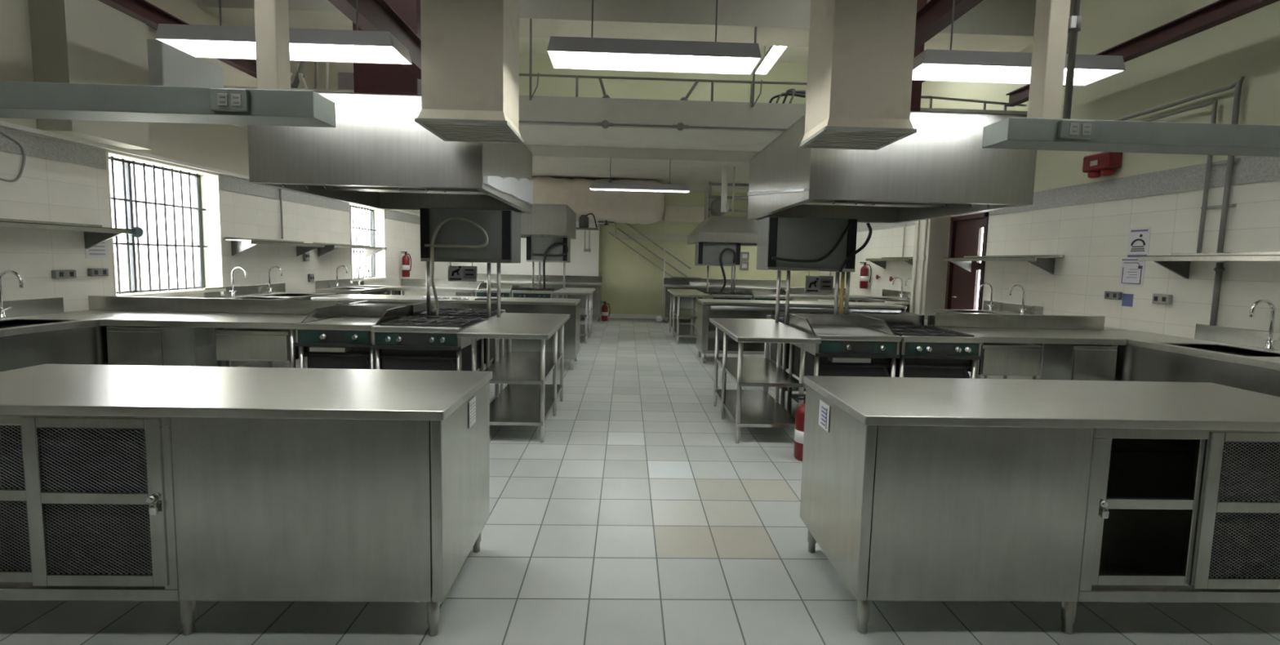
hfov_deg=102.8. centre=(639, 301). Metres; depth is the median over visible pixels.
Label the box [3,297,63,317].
backsplash
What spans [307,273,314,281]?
power outlet
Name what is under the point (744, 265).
air vent
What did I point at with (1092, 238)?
wall
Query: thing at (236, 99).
socket
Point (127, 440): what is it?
shelf
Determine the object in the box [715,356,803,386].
shelf
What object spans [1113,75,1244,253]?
pipes
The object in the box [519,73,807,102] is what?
railing
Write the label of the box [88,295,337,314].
backsplash
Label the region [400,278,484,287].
backsplash
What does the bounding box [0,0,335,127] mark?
service raceway
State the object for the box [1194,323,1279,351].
backsplash
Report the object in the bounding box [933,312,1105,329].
backsplash
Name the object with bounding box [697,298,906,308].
countertop
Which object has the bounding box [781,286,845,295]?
backsplash
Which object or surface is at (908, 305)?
basin
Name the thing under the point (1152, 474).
shelf
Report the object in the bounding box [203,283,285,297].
backsplash
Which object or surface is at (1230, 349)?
basin
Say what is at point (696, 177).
trim
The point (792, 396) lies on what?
shelf
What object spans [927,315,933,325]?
backsplash
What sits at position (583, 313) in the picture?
shelf
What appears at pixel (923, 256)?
pipe
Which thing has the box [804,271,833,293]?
warning sign
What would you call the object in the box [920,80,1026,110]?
pipe
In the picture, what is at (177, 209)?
window
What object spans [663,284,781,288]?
countertop
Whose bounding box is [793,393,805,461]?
fire extinguisher
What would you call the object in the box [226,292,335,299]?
countertop
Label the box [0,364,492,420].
countertop
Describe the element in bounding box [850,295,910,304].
countertop
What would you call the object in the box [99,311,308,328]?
countertop
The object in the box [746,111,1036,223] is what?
exhaust hood
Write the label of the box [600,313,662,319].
baseboard
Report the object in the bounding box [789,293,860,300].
countertop
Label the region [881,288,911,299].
backsplash
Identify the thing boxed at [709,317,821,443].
work table
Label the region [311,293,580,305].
countertop
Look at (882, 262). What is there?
wall shelf
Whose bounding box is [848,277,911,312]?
countertop
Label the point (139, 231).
disc
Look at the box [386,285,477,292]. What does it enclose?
countertop
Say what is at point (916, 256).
pipe
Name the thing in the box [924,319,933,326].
countertop
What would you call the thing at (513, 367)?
shelf
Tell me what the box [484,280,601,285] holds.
countertop
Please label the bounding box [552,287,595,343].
work table
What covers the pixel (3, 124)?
trim
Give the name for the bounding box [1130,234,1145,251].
print
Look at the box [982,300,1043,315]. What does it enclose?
backsplash
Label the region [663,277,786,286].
backsplash
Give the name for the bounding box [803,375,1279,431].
countertop
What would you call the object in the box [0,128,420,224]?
trim
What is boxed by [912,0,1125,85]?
fluorescent light
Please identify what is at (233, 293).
faucet
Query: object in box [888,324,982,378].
gas range
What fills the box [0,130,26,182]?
wire loop
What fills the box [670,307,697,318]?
shelf
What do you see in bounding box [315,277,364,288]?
backsplash
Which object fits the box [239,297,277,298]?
basin
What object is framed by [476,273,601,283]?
backsplash
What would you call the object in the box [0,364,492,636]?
base cabinet
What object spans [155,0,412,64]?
fluorescent light
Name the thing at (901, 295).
faucet
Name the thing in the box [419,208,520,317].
salamander broiler
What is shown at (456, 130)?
grille
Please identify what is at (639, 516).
floor
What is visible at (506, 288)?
griddle
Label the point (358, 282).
faucet
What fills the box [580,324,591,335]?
shelf
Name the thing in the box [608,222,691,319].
stair railing
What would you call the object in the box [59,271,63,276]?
socket
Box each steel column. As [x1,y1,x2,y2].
[352,0,421,94]
[910,0,927,111]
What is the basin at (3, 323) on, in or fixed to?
in the countertop at (33, 331)
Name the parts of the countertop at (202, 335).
leg, leg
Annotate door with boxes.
[944,212,989,310]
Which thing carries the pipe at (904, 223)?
on the wall shelf at (882, 262)
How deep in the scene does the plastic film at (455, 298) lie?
6.52 m
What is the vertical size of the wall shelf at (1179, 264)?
0.220 m
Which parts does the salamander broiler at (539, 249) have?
post, post, post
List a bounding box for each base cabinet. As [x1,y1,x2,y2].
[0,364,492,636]
[455,273,601,321]
[662,277,794,323]
[696,298,906,363]
[800,375,1279,634]
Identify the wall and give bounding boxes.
[0,0,426,366]
[430,222,599,318]
[519,53,808,104]
[598,191,819,319]
[817,0,1279,379]
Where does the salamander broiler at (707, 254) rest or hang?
on the gas range at (717, 295)
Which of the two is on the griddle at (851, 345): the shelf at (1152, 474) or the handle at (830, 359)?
the handle at (830, 359)
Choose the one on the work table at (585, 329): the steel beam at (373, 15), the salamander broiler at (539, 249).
the salamander broiler at (539, 249)
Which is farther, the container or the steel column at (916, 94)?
the container
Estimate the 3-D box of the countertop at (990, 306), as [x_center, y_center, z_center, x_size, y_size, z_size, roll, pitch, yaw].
[4.278,0.429,5.862,0.690,1.242,1.960,1,5,-2]
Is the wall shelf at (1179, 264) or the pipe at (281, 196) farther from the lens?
the pipe at (281, 196)
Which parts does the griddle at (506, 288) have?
rail, control panel, griddle plate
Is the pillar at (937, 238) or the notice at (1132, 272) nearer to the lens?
the notice at (1132, 272)
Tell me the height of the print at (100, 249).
0.155 m
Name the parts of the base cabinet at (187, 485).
panel, door, door, panel, leg, leg, leg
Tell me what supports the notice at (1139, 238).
attached to the wall at (1092, 238)
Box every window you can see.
[106,151,226,296]
[349,203,386,281]
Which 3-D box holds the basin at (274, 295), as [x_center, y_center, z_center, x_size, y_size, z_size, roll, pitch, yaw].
[-4.598,0.060,6.763,0.462,0.290,0.512,1,5,-2]
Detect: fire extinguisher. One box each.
[400,251,411,276]
[600,301,610,320]
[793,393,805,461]
[859,262,871,288]
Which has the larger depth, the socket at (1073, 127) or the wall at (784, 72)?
the wall at (784, 72)
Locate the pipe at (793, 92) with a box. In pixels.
[768,88,805,103]
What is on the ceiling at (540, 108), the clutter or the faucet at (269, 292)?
the clutter
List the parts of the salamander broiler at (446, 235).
post, post, post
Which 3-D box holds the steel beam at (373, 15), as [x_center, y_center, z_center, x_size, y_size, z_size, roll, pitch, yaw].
[-2.252,-2.387,3.716,0.140,0.300,3.500,1,5,-2]
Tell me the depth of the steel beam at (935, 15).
4.01 m
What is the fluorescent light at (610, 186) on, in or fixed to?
hanging from the trim at (540, 153)
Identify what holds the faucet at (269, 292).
on the countertop at (202, 335)
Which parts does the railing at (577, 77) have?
post, rail, post, post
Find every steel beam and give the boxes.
[97,0,257,78]
[328,0,421,79]
[914,0,983,50]
[1004,0,1279,106]
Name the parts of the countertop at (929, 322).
leg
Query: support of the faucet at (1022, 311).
on the countertop at (990, 306)
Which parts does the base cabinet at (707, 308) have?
leg, rail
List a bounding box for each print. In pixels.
[88,241,105,254]
[470,401,475,422]
[821,405,827,428]
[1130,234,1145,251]
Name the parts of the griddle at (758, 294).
griddle plate, control panel, rail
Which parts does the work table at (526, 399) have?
leg, leg, leg, leg, leg, leg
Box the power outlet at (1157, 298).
[1151,293,1172,304]
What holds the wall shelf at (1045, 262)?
attached to the wall at (1092, 238)
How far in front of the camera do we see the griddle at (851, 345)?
4.14 m
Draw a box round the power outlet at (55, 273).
[51,270,76,278]
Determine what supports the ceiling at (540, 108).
attached to the wall at (1092, 238)
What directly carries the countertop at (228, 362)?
on the floor
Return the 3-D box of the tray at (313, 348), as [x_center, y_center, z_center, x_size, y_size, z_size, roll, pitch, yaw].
[-2.438,0.370,4.032,0.274,0.035,0.100,1,5,-2]
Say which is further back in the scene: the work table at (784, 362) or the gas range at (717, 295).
the gas range at (717, 295)
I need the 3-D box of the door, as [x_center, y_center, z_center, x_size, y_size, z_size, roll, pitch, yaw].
[4.650,-0.139,7.261,0.140,2.170,0.780,1,5,-2]
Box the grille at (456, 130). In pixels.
[414,118,524,143]
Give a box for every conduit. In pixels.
[519,120,786,131]
[528,18,538,100]
[751,26,762,107]
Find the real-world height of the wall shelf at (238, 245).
0.220 m
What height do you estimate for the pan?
0.014 m
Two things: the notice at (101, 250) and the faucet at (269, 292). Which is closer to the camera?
the notice at (101, 250)
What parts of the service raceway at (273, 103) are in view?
post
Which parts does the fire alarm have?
label plate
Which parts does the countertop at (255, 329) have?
drawer, drawer, leg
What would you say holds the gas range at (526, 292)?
on the floor
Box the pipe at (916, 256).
[911,220,919,313]
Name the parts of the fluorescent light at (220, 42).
lamp shade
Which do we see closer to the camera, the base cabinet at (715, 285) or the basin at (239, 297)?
the basin at (239, 297)
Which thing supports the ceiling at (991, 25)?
attached to the wall at (1092, 238)
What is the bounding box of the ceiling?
[519,37,808,62]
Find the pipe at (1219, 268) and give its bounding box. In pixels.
[1209,262,1224,325]
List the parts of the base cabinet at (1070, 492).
leg, leg, leg, door, door, panel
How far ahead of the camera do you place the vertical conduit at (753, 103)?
5.81 m
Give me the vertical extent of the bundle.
0.120 m
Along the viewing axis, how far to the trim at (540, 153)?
7.77 m
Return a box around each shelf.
[0,217,135,248]
[0,439,147,491]
[222,236,324,256]
[312,242,386,257]
[483,351,562,384]
[489,383,562,426]
[580,307,591,316]
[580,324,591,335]
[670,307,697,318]
[670,324,696,337]
[708,325,722,331]
[714,389,795,427]
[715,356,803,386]
[779,375,806,391]
[790,393,804,403]
[865,257,912,269]
[942,254,1064,274]
[1106,451,1279,501]
[1137,251,1279,279]
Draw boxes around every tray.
[309,346,351,351]
[670,276,702,279]
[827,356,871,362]
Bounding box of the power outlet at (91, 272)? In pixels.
[87,268,108,276]
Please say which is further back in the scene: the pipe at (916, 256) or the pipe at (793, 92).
the pipe at (916, 256)
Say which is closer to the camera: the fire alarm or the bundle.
the fire alarm
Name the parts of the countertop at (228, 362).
leg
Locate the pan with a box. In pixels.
[474,297,501,300]
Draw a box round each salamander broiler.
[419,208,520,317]
[526,236,570,288]
[694,242,741,292]
[756,217,872,323]
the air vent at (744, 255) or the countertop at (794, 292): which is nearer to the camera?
the countertop at (794, 292)
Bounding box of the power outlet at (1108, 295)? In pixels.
[1104,291,1122,299]
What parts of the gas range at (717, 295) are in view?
rail, control panel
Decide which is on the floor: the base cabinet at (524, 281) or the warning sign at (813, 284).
the base cabinet at (524, 281)
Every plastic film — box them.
[421,295,449,298]
[451,297,470,299]
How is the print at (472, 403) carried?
attached to the base cabinet at (187, 485)
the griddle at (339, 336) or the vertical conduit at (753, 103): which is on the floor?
the griddle at (339, 336)
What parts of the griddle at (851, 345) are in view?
leg, leg, knob, griddle plate, control panel, rail, knob, leg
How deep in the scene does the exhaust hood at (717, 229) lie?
9.04 m
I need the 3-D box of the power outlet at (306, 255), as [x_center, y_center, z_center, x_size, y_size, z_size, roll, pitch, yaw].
[-4.961,-0.680,7.598,0.043,0.160,0.100,1,5,-2]
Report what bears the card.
attached to the wall at (1092, 238)
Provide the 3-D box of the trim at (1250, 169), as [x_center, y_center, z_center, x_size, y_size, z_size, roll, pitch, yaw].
[4.666,-1.130,5.346,0.012,0.210,14.400,1,5,-2]
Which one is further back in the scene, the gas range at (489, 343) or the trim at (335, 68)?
the trim at (335, 68)
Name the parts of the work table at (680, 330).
leg, leg, leg, leg, leg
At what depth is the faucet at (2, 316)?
3.84 m
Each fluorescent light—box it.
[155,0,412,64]
[546,0,761,75]
[589,163,689,192]
[755,45,786,74]
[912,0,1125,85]
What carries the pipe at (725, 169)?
attached to the wall at (1092, 238)
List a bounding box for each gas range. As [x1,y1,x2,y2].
[370,315,485,371]
[419,308,505,391]
[511,287,556,297]
[706,291,752,299]
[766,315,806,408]
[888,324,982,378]
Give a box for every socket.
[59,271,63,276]
[217,93,227,106]
[231,93,241,106]
[1069,123,1079,134]
[1081,124,1091,135]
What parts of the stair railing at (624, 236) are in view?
post, rail, rail, rail, post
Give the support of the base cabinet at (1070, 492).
on the floor
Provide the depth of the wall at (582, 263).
12.36 m
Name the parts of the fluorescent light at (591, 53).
lamp shade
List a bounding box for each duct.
[414,0,524,143]
[532,176,704,225]
[798,0,917,150]
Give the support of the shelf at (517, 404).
attached to the work table at (526, 399)
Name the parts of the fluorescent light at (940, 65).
lamp shade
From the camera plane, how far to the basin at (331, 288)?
8.19 m
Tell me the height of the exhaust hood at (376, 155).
0.658 m
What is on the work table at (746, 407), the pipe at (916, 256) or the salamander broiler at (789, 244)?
the salamander broiler at (789, 244)
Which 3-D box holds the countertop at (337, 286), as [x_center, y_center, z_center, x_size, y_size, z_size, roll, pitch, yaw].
[-4.676,0.009,8.603,0.690,1.242,1.420,1,5,-2]
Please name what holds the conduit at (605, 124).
attached to the wall at (1092, 238)
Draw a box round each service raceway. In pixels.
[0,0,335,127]
[982,0,1279,156]
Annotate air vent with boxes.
[739,261,748,270]
[740,251,749,260]
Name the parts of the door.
pane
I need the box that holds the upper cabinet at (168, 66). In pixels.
[146,39,223,88]
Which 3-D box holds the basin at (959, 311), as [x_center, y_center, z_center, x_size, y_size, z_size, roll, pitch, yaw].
[4.232,0.276,6.571,0.462,0.290,0.412,1,5,-2]
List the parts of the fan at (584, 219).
motor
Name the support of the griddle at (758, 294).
on the floor
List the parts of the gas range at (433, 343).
leg, knob, knob, rail, control panel, knob, knob, leg, leg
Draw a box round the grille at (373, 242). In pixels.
[349,204,376,278]
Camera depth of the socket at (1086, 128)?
2.02 m
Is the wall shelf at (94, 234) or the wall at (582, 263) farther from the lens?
the wall at (582, 263)
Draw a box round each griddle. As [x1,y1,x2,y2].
[293,304,408,368]
[346,300,435,316]
[475,282,518,297]
[745,288,790,300]
[786,313,901,413]
[837,310,924,328]
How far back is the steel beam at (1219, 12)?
4.10 m
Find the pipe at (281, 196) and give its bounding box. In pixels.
[280,188,283,239]
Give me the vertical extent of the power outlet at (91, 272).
0.070 m
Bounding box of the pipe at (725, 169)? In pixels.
[720,166,728,212]
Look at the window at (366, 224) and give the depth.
9.75 m
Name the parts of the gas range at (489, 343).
leg, leg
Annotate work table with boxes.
[457,312,570,442]
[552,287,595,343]
[667,288,709,344]
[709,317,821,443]
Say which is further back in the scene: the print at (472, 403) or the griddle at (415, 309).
the griddle at (415, 309)
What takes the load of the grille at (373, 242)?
attached to the window at (366, 224)
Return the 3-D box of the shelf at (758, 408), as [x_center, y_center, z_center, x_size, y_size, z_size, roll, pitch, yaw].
[1.004,0.932,4.550,0.510,0.030,1.070,1,5,-2]
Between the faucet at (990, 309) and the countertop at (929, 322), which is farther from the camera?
the faucet at (990, 309)
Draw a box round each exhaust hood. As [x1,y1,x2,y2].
[247,91,533,213]
[519,204,576,239]
[687,215,758,246]
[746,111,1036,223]
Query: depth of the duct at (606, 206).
10.46 m
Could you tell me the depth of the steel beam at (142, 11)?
4.28 m
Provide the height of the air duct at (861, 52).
3.397 m
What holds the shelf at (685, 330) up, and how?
attached to the work table at (680, 330)
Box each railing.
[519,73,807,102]
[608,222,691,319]
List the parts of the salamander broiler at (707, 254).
post, post, post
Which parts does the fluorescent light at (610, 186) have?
lamp shade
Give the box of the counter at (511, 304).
[311,293,580,369]
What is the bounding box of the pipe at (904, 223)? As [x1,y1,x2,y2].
[902,222,905,257]
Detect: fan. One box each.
[575,213,598,252]
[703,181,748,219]
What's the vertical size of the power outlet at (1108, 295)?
0.075 m
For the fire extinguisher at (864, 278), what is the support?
attached to the wall at (1092, 238)
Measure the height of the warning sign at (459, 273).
0.186 m
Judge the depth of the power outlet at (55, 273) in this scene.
4.32 m
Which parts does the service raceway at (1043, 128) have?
post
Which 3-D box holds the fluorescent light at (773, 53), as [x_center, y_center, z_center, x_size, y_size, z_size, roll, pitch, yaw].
[2.202,-4.444,8.592,0.220,0.770,1.250,1,5,-2]
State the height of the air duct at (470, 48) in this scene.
3.397 m
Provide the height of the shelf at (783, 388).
0.025 m
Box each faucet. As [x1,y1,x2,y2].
[0,270,23,319]
[229,266,247,297]
[266,266,282,294]
[335,265,347,288]
[357,264,368,285]
[892,277,902,299]
[978,282,993,311]
[1009,284,1026,314]
[1248,299,1279,351]
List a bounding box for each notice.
[84,236,108,257]
[1120,258,1145,285]
[1126,226,1151,257]
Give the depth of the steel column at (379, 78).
5.50 m
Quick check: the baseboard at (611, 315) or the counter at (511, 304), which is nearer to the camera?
the counter at (511, 304)
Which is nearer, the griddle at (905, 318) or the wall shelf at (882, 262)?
the griddle at (905, 318)
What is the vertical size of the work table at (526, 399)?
0.870 m
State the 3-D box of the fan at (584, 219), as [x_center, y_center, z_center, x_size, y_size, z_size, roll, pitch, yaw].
[-1.062,-1.386,10.249,0.429,0.766,0.300,1,5,-2]
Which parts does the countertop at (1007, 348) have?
leg, drawer, drawer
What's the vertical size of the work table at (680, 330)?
0.870 m
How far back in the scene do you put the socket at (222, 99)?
1.90 m
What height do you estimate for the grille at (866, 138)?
0.020 m
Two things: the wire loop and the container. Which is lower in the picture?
the container
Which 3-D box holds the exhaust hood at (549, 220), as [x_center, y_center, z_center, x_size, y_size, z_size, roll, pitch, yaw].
[-2.058,-1.436,9.357,1.610,0.538,1.620,1,5,-2]
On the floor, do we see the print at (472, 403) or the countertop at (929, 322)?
the countertop at (929, 322)
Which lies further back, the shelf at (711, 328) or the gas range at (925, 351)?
the shelf at (711, 328)
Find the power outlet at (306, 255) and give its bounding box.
[302,251,309,261]
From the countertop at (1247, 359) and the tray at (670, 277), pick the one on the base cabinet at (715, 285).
the tray at (670, 277)
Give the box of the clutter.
[290,61,354,89]
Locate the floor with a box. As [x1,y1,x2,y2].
[0,317,1279,644]
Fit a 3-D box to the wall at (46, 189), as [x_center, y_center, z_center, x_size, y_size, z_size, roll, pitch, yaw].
[-5.040,-1.907,5.089,0.300,5.600,14.500,1,5,-2]
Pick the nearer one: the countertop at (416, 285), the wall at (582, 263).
the countertop at (416, 285)
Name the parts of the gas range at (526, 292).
rail, control panel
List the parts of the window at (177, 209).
pane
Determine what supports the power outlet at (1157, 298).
attached to the wall at (1092, 238)
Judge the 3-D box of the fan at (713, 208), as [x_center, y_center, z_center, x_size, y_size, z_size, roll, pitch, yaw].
[1.749,-1.944,9.929,0.910,0.685,0.610,1,5,-2]
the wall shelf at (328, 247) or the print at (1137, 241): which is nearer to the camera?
the print at (1137, 241)
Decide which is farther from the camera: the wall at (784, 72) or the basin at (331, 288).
the wall at (784, 72)
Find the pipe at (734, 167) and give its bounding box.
[731,166,735,212]
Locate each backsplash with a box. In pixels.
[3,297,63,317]
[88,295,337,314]
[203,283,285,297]
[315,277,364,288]
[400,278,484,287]
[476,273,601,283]
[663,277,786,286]
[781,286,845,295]
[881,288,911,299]
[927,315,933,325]
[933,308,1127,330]
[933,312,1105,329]
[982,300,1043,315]
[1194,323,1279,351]
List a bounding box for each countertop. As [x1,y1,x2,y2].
[0,270,163,371]
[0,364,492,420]
[88,295,337,368]
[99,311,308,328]
[193,266,335,367]
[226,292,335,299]
[226,302,342,366]
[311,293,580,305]
[315,264,400,294]
[386,278,484,296]
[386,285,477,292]
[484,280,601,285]
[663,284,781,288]
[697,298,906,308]
[781,286,860,302]
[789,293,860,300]
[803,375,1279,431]
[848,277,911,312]
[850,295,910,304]
[924,315,1044,379]
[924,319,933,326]
[933,282,1127,379]
[933,312,1126,380]
[1063,299,1279,396]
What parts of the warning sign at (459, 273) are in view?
text panel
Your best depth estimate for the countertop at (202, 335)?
6.31 m
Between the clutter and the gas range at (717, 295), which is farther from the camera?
the gas range at (717, 295)
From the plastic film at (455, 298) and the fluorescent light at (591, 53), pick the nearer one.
the fluorescent light at (591, 53)
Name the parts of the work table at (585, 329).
leg, leg, leg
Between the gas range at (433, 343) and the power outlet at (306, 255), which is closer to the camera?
the gas range at (433, 343)
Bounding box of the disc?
[132,226,143,237]
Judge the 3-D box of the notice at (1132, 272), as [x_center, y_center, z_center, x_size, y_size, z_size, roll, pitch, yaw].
[4.664,-0.278,4.842,0.007,0.250,0.220,1,5,-2]
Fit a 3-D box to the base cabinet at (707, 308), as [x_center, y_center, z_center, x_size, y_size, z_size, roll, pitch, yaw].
[2.302,0.445,7.455,2.880,0.870,0.633,1,5,-2]
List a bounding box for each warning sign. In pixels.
[448,262,476,281]
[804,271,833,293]
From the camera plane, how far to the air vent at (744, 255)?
12.57 m
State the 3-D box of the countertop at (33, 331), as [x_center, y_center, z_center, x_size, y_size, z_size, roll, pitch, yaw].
[-4.547,0.417,3.486,0.690,1.242,2.210,1,5,-2]
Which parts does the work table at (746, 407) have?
leg, leg, leg, leg, leg, leg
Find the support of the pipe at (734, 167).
attached to the wall at (1092, 238)
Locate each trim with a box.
[0,120,420,216]
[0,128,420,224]
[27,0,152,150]
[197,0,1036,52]
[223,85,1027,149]
[289,61,353,89]
[524,142,762,193]
[525,145,759,167]
[857,155,1279,231]
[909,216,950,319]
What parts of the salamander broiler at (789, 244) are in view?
post, post, post, post, post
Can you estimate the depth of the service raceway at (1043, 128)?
2.06 m
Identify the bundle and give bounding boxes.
[655,315,662,321]
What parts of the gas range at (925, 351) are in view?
leg, knob, knob, control panel, rail, knob, knob, leg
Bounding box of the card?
[1121,293,1133,306]
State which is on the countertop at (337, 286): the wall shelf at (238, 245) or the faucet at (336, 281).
the faucet at (336, 281)
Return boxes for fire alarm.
[1082,151,1122,178]
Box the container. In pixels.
[688,281,709,285]
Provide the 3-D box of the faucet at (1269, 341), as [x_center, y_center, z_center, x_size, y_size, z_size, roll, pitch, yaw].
[4.529,0.168,3.720,0.196,0.372,0.115,1,5,-2]
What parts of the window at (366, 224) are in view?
pane, frame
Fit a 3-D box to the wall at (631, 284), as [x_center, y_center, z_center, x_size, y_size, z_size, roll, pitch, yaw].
[-0.288,-2.391,12.546,10.180,5.600,0.200,1,5,-2]
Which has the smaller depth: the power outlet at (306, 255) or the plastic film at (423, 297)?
the plastic film at (423, 297)
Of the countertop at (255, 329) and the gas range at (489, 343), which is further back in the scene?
the gas range at (489, 343)
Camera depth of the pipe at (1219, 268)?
4.11 m
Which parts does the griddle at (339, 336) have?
leg, knob, control panel, rail, griddle plate, knob, leg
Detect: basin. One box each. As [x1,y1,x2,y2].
[0,320,66,328]
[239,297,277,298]
[273,293,315,296]
[328,288,368,294]
[883,299,910,312]
[951,310,992,313]
[1168,343,1279,356]
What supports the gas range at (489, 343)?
on the floor
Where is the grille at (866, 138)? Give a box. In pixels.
[798,126,916,150]
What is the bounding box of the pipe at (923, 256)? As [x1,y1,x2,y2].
[918,219,927,314]
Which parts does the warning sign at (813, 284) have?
text panel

